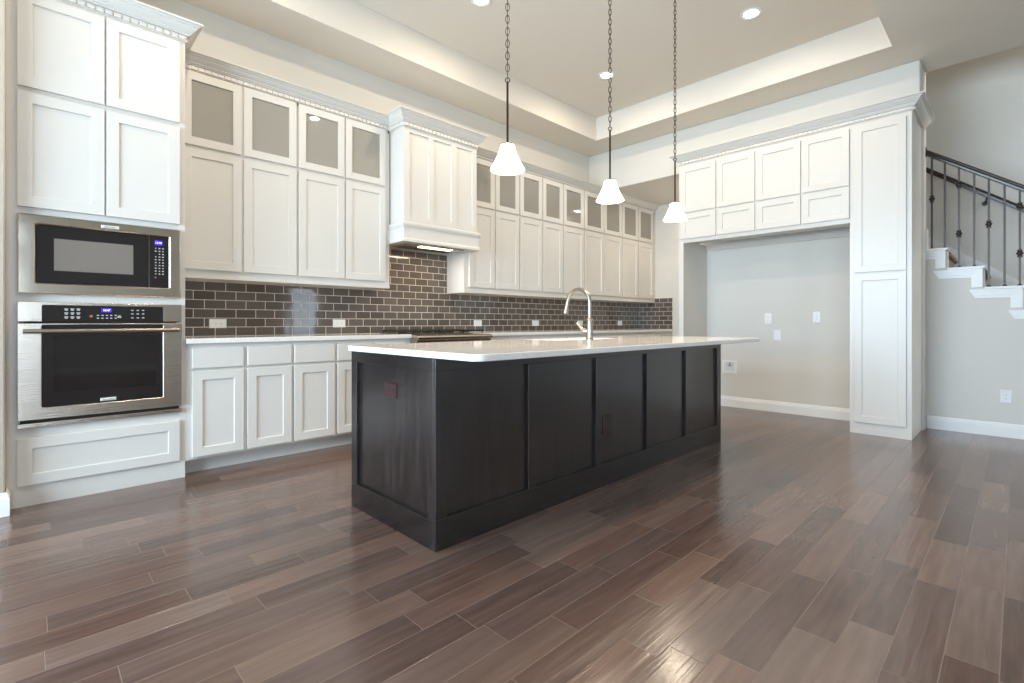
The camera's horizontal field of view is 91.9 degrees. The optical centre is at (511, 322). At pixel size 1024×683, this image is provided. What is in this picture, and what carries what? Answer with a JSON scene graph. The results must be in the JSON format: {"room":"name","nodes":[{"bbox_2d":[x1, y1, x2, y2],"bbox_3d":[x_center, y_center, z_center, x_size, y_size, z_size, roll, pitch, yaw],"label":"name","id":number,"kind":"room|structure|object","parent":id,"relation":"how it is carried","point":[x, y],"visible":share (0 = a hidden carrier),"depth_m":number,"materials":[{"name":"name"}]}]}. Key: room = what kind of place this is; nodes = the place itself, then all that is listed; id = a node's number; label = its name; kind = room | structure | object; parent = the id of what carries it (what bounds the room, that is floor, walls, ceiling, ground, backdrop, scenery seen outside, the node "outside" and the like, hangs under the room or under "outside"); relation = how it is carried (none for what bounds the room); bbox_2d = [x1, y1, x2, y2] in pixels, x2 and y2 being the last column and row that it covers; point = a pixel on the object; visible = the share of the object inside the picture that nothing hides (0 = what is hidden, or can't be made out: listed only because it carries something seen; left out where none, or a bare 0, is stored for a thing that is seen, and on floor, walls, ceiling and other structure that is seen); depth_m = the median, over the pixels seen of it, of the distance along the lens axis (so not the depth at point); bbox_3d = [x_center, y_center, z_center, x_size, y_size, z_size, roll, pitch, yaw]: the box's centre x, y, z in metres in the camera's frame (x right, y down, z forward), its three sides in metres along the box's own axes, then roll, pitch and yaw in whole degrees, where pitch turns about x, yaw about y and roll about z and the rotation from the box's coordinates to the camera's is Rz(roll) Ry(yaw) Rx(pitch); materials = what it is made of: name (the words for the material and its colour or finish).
{"room":"kitchen","nodes":[
{"label":"kitchen","id":0,"kind":"room"},
{"bbox_2d":[0,0,4,492],"bbox_3d":[-4.001,-0.728,2.026,2.712,3.544,0.842,0,0,-44],"label":"wall","id":1,"kind":"structure","parent":0,"point":[2,2],"depth_m":2.67,"materials":[{"name":"white paint"}]},
{"bbox_2d":[0,487,9,517],"bbox_3d":[-3.735,0.981,1.768,2.732,0.126,0.130,0,0,-44],"label":"baseboard","id":2,"kind":"structure","parent":1,"relation":"attached to","point":[4,497],"depth_m":2.67,"materials":[{"name":"white paint"}]},
{"bbox_2d":[137,0,588,255],"bbox_3d":[-0.537,-0.728,5.920,7.690,3.544,0.120,0,0,-44],"label":"wall","id":3,"kind":"structure","parent":0,"point":[222,38],"depth_m":4.73,"materials":[{"name":"white paint"}]},
{"bbox_2d":[185,69,296,284],"bbox_3d":[-2.208,-1.087,3.961,0.855,1.517,0.324,0,0,-44],"label":"upper cabinet","id":4,"kind":"object","parent":3,"relation":"attached to","point":[241,141],"visible":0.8,"depth_m":3.88,"materials":[{"name":"white paint"}]},
{"bbox_2d":[286,103,389,289],"bbox_3d":[-1.591,-1.087,4.565,0.870,1.517,0.324,0,0,-44],"label":"upper cabinet","id":5,"kind":"object","parent":3,"relation":"attached to","point":[343,162],"visible":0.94,"depth_m":4.46,"materials":[{"name":"white paint"}]},
{"bbox_2d":[185,48,389,130],"bbox_3d":[-1.762,-1.900,4.136,1.735,0.110,0.090,0,0,-44],"label":"crown molding","id":6,"kind":"structure","parent":5,"relation":"attached to","point":[195,61],"depth_m":4.02,"materials":[{"name":"white paint"}]},
{"bbox_2d":[306,140,378,166],"bbox_3d":[-1.607,-1.562,4.581,0.832,0.012,0.251,0,0,-44],"label":"shelf","id":7,"kind":"object","parent":5,"relation":"attached to","point":[315,149],"depth_m":4.59,"materials":[{"name":"white paint"}]},
{"bbox_2d":[185,249,638,336],"bbox_3d":[-0.233,-0.306,6.127,6.709,0.900,0.009,0,0,-44],"label":"tile backsplash","id":8,"kind":"structure","parent":3,"relation":"attached to","point":[417,298],"depth_m":5.14,"materials":[{"name":"tile"}]},
{"bbox_2d":[209,319,225,327],"bbox_3d":[-2.381,0.008,4.014,0.124,0.074,0.008,0,0,-44],"label":"outlet","id":9,"kind":"object","parent":8,"relation":"attached to","point":[213,323],"visible":1,"depth_m":4.01,"materials":[{"name":"white plastic"}]},
{"bbox_2d":[333,319,344,326],"bbox_3d":[-1.649,0.008,4.730,0.124,0.074,0.008,0,0,-44],"label":"outlet","id":10,"kind":"object","parent":8,"relation":"attached to","point":[336,323],"visible":1,"depth_m":4.72,"materials":[{"name":"white plastic"}]},
{"bbox_2d":[474,320,481,325],"bbox_3d":[-0.408,0.008,5.944,0.124,0.074,0.008,0,0,-44],"label":"outlet","id":11,"kind":"object","parent":8,"relation":"attached to","point":[476,322],"visible":1,"depth_m":5.94,"materials":[{"name":"white plastic"}]},
{"bbox_2d":[532,320,538,325],"bbox_3d":[0.318,0.008,6.654,0.124,0.074,0.008,0,0,-44],"label":"outlet","id":12,"kind":"object","parent":8,"relation":"attached to","point":[534,322],"visible":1,"depth_m":6.65,"materials":[{"name":"white plastic"}]},
{"bbox_2d":[386,105,488,255],"bbox_3d":[-0.846,-1.356,5.080,1.065,1.220,0.628,0,0,-44],"label":"range hood","id":13,"kind":"object","parent":3,"relation":"attached to","point":[433,161],"visible":0.97,"depth_m":4.84,"materials":[{"name":"white paint"}]},
{"bbox_2d":[447,158,518,295],"bbox_3d":[-0.322,-1.087,5.806,0.850,1.517,0.324,0,0,-44],"label":"upper cabinet","id":14,"kind":"object","parent":3,"relation":"attached to","point":[493,270],"visible":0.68,"depth_m":5.67,"materials":[{"name":"white paint"}]},
{"bbox_2d":[477,146,659,211],"bbox_3d":[0.955,-1.889,6.793,4.079,0.087,0.090,0,0,-44],"label":"crown molding","id":15,"kind":"structure","parent":14,"relation":"attached to","point":[482,153],"depth_m":6.53,"materials":[{"name":"white paint"}]},
{"bbox_2d":[503,172,562,298],"bbox_3d":[0.276,-1.087,6.390,0.819,1.517,0.324,0,0,-44],"label":"upper cabinet","id":16,"kind":"object","parent":3,"relation":"attached to","point":[540,198],"visible":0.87,"depth_m":6.24,"materials":[{"name":"white paint"}]},
{"bbox_2d":[548,184,603,300],"bbox_3d":[0.899,-1.087,6.999,0.922,1.517,0.324,0,0,-44],"label":"upper cabinet","id":17,"kind":"object","parent":3,"relation":"attached to","point":[583,217],"visible":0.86,"depth_m":6.85,"materials":[{"name":"white paint"}]},
{"bbox_2d":[592,202,637,301],"bbox_3d":[1.560,-1.087,7.646,0.925,1.517,0.324,0,0,-44],"label":"upper cabinet","id":18,"kind":"object","parent":3,"relation":"attached to","point":[620,233],"visible":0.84,"depth_m":7.52,"materials":[{"name":"white paint"}]},
{"bbox_2d":[622,206,654,302],"bbox_3d":[2.087,-1.087,8.161,0.548,1.517,0.324,0,0,-44],"label":"upper cabinet","id":19,"kind":"object","parent":3,"relation":"attached to","point":[646,218],"visible":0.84,"depth_m":8.04,"materials":[{"name":"white paint"}]},
{"bbox_2d":[0,406,1023,682],"bbox_3d":[2.005,1.104,1.297,10.520,0.120,10.290,0,0,-44],"label":"floor","id":20,"kind":"structure","parent":0,"point":[784,547],"depth_m":2.05,"materials":[{"name":"brown wood"}]},
{"bbox_2d":[5,0,203,508],"bbox_3d":[-2.663,-0.484,3.270,0.940,3.055,0.696,0,0,-44],"label":"tall cabinet","id":21,"kind":"object","parent":20,"relation":"on","point":[95,89],"visible":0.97,"depth_m":3.00,"materials":[{"name":"white paint"}]},
{"bbox_2d":[17,213,179,297],"bbox_3d":[-2.645,-0.391,3.200,0.774,0.453,0.448,0,0,-44],"label":"microwave","id":22,"kind":"object","parent":21,"relation":"in","point":[56,255],"visible":1,"depth_m":3.01,"materials":[{"name":"silver metal"}]},
{"bbox_2d":[155,248,163,274],"bbox_3d":[-2.303,-0.400,3.236,0.049,0.172,0.001,0,0,-44],"label":"keypad","id":23,"kind":"object","parent":22,"relation":"attached to","point":[159,252],"depth_m":3.24,"materials":[{"name":"grey plastic"}]},
{"bbox_2d":[17,301,181,428],"bbox_3d":[-2.664,0.239,3.222,0.779,0.716,0.630,0,0,-44],"label":"oven","id":24,"kind":"object","parent":21,"relation":"in","point":[77,362],"visible":1,"depth_m":3.00,"materials":[{"name":"silver metal"}]},
{"bbox_2d":[185,341,291,472],"bbox_3d":[-2.159,0.594,3.803,0.704,0.899,0.618,0,0,-44],"label":"base cabinet","id":25,"kind":"object","parent":20,"relation":"on","point":[238,396],"visible":0.94,"depth_m":3.57,"materials":[{"name":"white paint"}]},
{"bbox_2d":[185,333,411,343],"bbox_3d":[-1.775,0.126,4.172,1.769,0.035,0.628,0,0,-44],"label":"countertop","id":26,"kind":"structure","parent":25,"relation":"on","point":[310,337],"depth_m":3.87,"materials":[{"name":"white stone"}]},
{"bbox_2d":[383,329,492,342],"bbox_3d":[-0.766,0.158,5.056,0.905,0.171,0.700,0,0,-44],"label":"rangetop","id":27,"kind":"object","parent":26,"relation":"on","point":[421,335],"visible":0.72,"depth_m":4.84,"materials":[{"name":"silver metal"}]},
{"bbox_2d":[287,339,371,454],"bbox_3d":[-1.663,0.594,4.288,0.681,0.899,0.618,0,0,-44],"label":"base cabinet","id":28,"kind":"object","parent":20,"relation":"on","point":[321,370],"visible":0.68,"depth_m":4.00,"materials":[{"name":"white paint"}]},
{"bbox_2d":[372,338,409,343],"bbox_3d":[-1.282,0.594,4.661,0.383,0.899,0.618,0,0,-44],"label":"base cabinet","id":29,"kind":"object","parent":20,"relation":"on","point":[400,340],"visible":0.11,"depth_m":4.44,"materials":[{"name":"white paint"}]},
{"bbox_2d":[491,335,528,339],"bbox_3d":[-0.257,0.594,5.664,0.671,0.899,0.618,0,0,-44],"label":"base cabinet","id":30,"kind":"object","parent":20,"relation":"on","point":[516,337],"visible":0.09,"depth_m":5.48,"materials":[{"name":"white paint"}]},
{"bbox_2d":[464,329,672,335],"bbox_3d":[0.945,0.126,6.832,4.021,0.035,0.628,0,0,-44],"label":"countertop","id":31,"kind":"structure","parent":30,"relation":"on","point":[547,332],"depth_m":6.13,"materials":[{"name":"white stone"}]},
{"bbox_2d":[352,344,720,551],"bbox_3d":[0.469,0.602,3.617,3.082,0.883,0.815,0,0,-44],"label":"kitchen island","id":32,"kind":"object","parent":20,"relation":"on","point":[464,450],"visible":0.88,"depth_m":2.70,"materials":[{"name":"brown wood"}]},
{"bbox_2d":[384,382,396,398],"bbox_3d":[-0.628,0.350,2.557,0.008,0.076,0.124,0,0,-44],"label":"outlet","id":33,"kind":"object","parent":32,"relation":"attached to","point":[390,389],"visible":1,"depth_m":2.55,"materials":[{"name":"black plastic"}]},
{"bbox_2d":[348,335,759,361],"bbox_3d":[0.583,0.145,3.522,3.166,0.030,1.167,0,0,-44],"label":"island countertop","id":34,"kind":"structure","parent":32,"relation":"on","point":[489,350],"depth_m":2.81,"materials":[{"name":"white stone"}]},
{"bbox_2d":[563,287,593,339],"bbox_3d":[0.495,-0.067,3.727,0.064,0.394,0.277,0,0,-44],"label":"kitchen faucet","id":35,"kind":"object","parent":34,"relation":"on","point":[588,330],"visible":0.98,"depth_m":3.65,"materials":[{"name":"silver metal"}]},
{"bbox_2d":[528,334,565,338],"bbox_3d":[0.224,0.594,6.134,0.671,0.899,0.618,0,0,-44],"label":"base cabinet","id":36,"kind":"object","parent":20,"relation":"on","point":[555,335],"visible":0.13,"depth_m":5.90,"materials":[{"name":"white paint"}]},
{"bbox_2d":[566,333,597,337],"bbox_3d":[0.704,0.594,6.604,0.671,0.899,0.618,0,0,-44],"label":"base cabinet","id":37,"kind":"object","parent":20,"relation":"on","point":[594,334],"visible":0.1,"depth_m":6.32,"materials":[{"name":"white paint"}]},
{"bbox_2d":[598,333,625,336],"bbox_3d":[1.184,0.594,7.073,0.671,0.899,0.618,0,0,-44],"label":"base cabinet","id":38,"kind":"object","parent":20,"relation":"on","point":[599,334],"visible":0.12,"depth_m":6.83,"materials":[{"name":"white paint"}]},
{"bbox_2d":[625,332,650,335],"bbox_3d":[1.665,0.594,7.543,0.671,0.899,0.618,0,0,-44],"label":"base cabinet","id":39,"kind":"object","parent":20,"relation":"on","point":[632,333],"visible":0.12,"depth_m":7.33,"materials":[{"name":"white paint"}]},
{"bbox_2d":[650,332,671,335],"bbox_3d":[2.145,0.594,8.013,0.671,0.899,0.618,0,0,-44],"label":"base cabinet","id":40,"kind":"object","parent":20,"relation":"on","point":[651,333],"visible":0.13,"depth_m":7.80,"materials":[{"name":"white paint"}]},
{"bbox_2d":[679,125,849,335],"bbox_3d":[2.837,-0.420,5.559,0.670,2.927,1.730,0,0,-44],"label":"wall cabinet","id":41,"kind":"object","parent":20,"relation":"on","point":[799,184],"visible":0.94,"depth_m":5.28,"materials":[{"name":"white paint"}]},
{"bbox_2d":[850,110,924,439],"bbox_3d":[3.639,-0.420,4.796,0.750,2.927,0.482,0,0,-44],"label":"pantry cabinet","id":42,"kind":"object","parent":20,"relation":"on","point":[887,153],"visible":1,"depth_m":4.56,"materials":[{"name":"white paint"}]},
{"bbox_2d":[925,247,1023,318],"bbox_3d":[4.762,0.167,4.926,1.058,1.782,3.615,0,0,-44],"label":"staircase","id":43,"kind":"structure","parent":20,"relation":"on","point":[975,273],"depth_m":4.64,"materials":[{"name":"white paint"}]},
{"bbox_2d":[925,147,1023,286],"bbox_3d":[4.574,-0.847,4.498,0.104,1.818,1.274,0,0,-44],"label":"stair railing","id":44,"kind":"object","parent":43,"relation":"on","point":[1005,182],"visible":0.85,"depth_m":4.67,"materials":[{"name":"brown metal"}]},
{"bbox_2d":[181,0,1023,156],"bbox_3d":[1.583,-2.704,0.884,9.340,0.408,10.290,0,0,-44],"label":"ceiling","id":45,"kind":"structure","parent":0,"point":[453,52],"depth_m":4.85,"materials":[{"name":"beige paint"}]},
{"bbox_2d":[471,0,490,6],"bbox_3d":[-0.270,-2.804,4.309,0.184,0.007,0.184,0,0,-44],"label":"recessed light","id":46,"kind":"object","parent":45,"relation":"in","point":[480,3],"visible":1,"depth_m":4.34,"materials":[{"name":"white paint"}]},
{"bbox_2d":[490,0,524,174],"bbox_3d":[-0.025,-1.836,2.815,0.196,1.943,0.196,0,0,-44],"label":"pendant light","id":47,"kind":"object","parent":45,"relation":"hanging from","point":[507,161],"visible":1,"depth_m":2.81,"materials":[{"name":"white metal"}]},
{"bbox_2d":[598,71,614,79],"bbox_3d":[1.074,-2.804,5.624,0.184,0.007,0.184,0,0,-44],"label":"recessed light","id":48,"kind":"object","parent":45,"relation":"in","point":[604,75],"visible":0.93,"depth_m":5.62,"materials":[{"name":"white paint"}]},
{"bbox_2d":[596,0,623,203],"bbox_3d":[0.696,-1.836,3.520,0.196,1.943,0.196,0,0,-44],"label":"pendant light","id":49,"kind":"object","parent":45,"relation":"hanging from","point":[610,193],"visible":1,"depth_m":3.51,"materials":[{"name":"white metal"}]},
{"bbox_2d":[663,0,686,222],"bbox_3d":[1.377,-1.836,4.186,0.196,1.943,0.196,0,0,-44],"label":"pendant light","id":50,"kind":"object","parent":45,"relation":"hanging from","point":[675,213],"visible":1,"depth_m":4.18,"materials":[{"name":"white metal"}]},
{"bbox_2d":[740,7,761,19],"bbox_3d":[2.171,-2.804,4.502,0.184,0.007,0.184,0,0,-44],"label":"recessed light","id":51,"kind":"object","parent":45,"relation":"in","point":[754,12],"visible":1,"depth_m":4.50,"materials":[{"name":"white paint"}]},
{"bbox_2d":[655,204,702,335],"bbox_3d":[2.816,-0.445,7.893,0.120,2.977,1.748,0,0,-44],"label":"wall","id":52,"kind":"structure","parent":0,"point":[666,233],"depth_m":8.09,"materials":[{"name":"white paint"}]},
{"bbox_2d":[639,298,671,328],"bbox_3d":[2.381,-0.128,8.246,0.009,0.544,0.616,0,0,-44],"label":"tile backsplash","id":53,"kind":"structure","parent":52,"relation":"attached to","point":[657,315],"depth_m":8.22,"materials":[{"name":"tile"}]},
{"bbox_2d":[684,242,706,336],"bbox_3d":[2.266,0.029,6.171,0.630,2.030,0.045,0,0,-44],"label":"wall","id":54,"kind":"structure","parent":0,"point":[695,255],"depth_m":6.15,"materials":[{"name":"white paint"}]},
{"bbox_2d":[589,60,925,204],"bbox_3d":[3.061,-2.395,6.633,1.532,0.923,3.892,0,0,-44],"label":"wall","id":55,"kind":"structure","parent":0,"point":[644,170],"depth_m":5.98,"materials":[{"name":"white paint"}]},
{"bbox_2d":[669,91,934,165],"bbox_3d":[3.010,-1.938,5.400,0.835,0.110,2.378,0,0,-44],"label":"crown molding","id":56,"kind":"structure","parent":55,"relation":"attached to","point":[918,102],"depth_m":4.85,"materials":[{"name":"white paint"}]},
{"bbox_2d":[703,126,925,408],"bbox_3d":[3.676,-0.445,6.054,1.222,2.977,2.205,0,0,-44],"label":"wall","id":57,"kind":"structure","parent":0,"point":[792,281],"depth_m":5.70,"materials":[{"name":"white paint"}]},
{"bbox_2d":[722,360,736,373],"bbox_3d":[2.703,0.551,6.161,0.020,0.162,0.176,0,0,-44],"label":"water supply box","id":58,"kind":"object","parent":57,"relation":"attached to","point":[728,366],"visible":1,"depth_m":6.16,"materials":[{"name":"white plastic"}]},
{"bbox_2d":[765,314,771,323],"bbox_3d":[3.021,-0.044,5.844,0.008,0.122,0.078,0,0,-44],"label":"outlet","id":59,"kind":"object","parent":57,"relation":"attached to","point":[768,317],"visible":1,"depth_m":5.84,"materials":[{"name":"white plastic"}]},
{"bbox_2d":[773,330,780,340],"bbox_3d":[3.089,0.149,5.776,0.006,0.122,0.078,0,0,-44],"label":"blank plate","id":60,"kind":"object","parent":57,"relation":"attached to","point":[776,333],"visible":1,"depth_m":5.77,"materials":[{"name":"white plastic"}]},
{"bbox_2d":[721,395,849,420],"bbox_3d":[3.095,0.981,5.763,0.015,0.126,1.698,0,0,-44],"label":"baseboard","id":61,"kind":"structure","parent":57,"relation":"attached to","point":[747,403],"depth_m":5.68,"materials":[{"name":"white paint"}]},
{"bbox_2d":[813,311,820,322],"bbox_3d":[3.373,-0.061,5.485,0.008,0.122,0.078,0,0,-44],"label":"outlet","id":62,"kind":"object","parent":57,"relation":"attached to","point":[816,315],"visible":1,"depth_m":5.48,"materials":[{"name":"white plastic"}]},
{"bbox_2d":[925,45,1023,282],"bbox_3d":[5.905,-1.806,3.845,1.220,5.700,8.480,0,0,-44],"label":"wall","id":63,"kind":"structure","parent":0,"point":[977,105],"depth_m":5.39,"materials":[{"name":"white paint"}]},
{"bbox_2d":[925,228,927,248],"bbox_3d":[4.149,-0.829,4.962,0.128,0.210,0.018,0,0,-44],"label":"trim","id":64,"kind":"structure","parent":63,"relation":"attached to","point":[926,229],"depth_m":4.92,"materials":[{"name":"white paint"}]},
{"bbox_2d":[926,167,1023,212],"bbox_3d":[5.341,-1.096,5.049,0.100,1.664,2.150,0,0,-44],"label":"stair handrail","id":65,"kind":"object","parent":63,"relation":"attached to","point":[996,198],"visible":0.59,"depth_m":5.34,"materials":[{"name":"brown metal"}]},
{"bbox_2d":[928,237,1023,286],"bbox_3d":[5.388,-0.176,5.060,0.020,2.945,3.500,0,0,-44],"label":"trim","id":66,"kind":"structure","parent":63,"relation":"attached to","point":[996,279],"depth_m":5.37,"materials":[{"name":"white paint"}]},
{"bbox_2d":[925,251,1023,427],"bbox_3d":[4.927,0.175,4.159,0.120,1.738,2.253,0,0,-44],"label":"wall","id":67,"kind":"structure","parent":0,"point":[974,347],"depth_m":4.69,"materials":[{"name":"white paint"}]},
{"bbox_2d":[927,415,1023,439],"bbox_3d":[6.250,0.981,2.710,0.015,0.126,6.135,0,0,-44],"label":"baseboard","id":68,"kind":"structure","parent":67,"relation":"attached to","point":[1015,431],"depth_m":4.64,"materials":[{"name":"white paint"}]},
{"bbox_2d":[1000,390,1011,403],"bbox_3d":[4.495,0.675,4.509,0.008,0.118,0.075,0,0,-44],"label":"outlet","id":69,"kind":"object","parent":67,"relation":"attached to","point":[1005,395],"visible":1,"depth_m":4.51,"materials":[{"name":"white plastic"}]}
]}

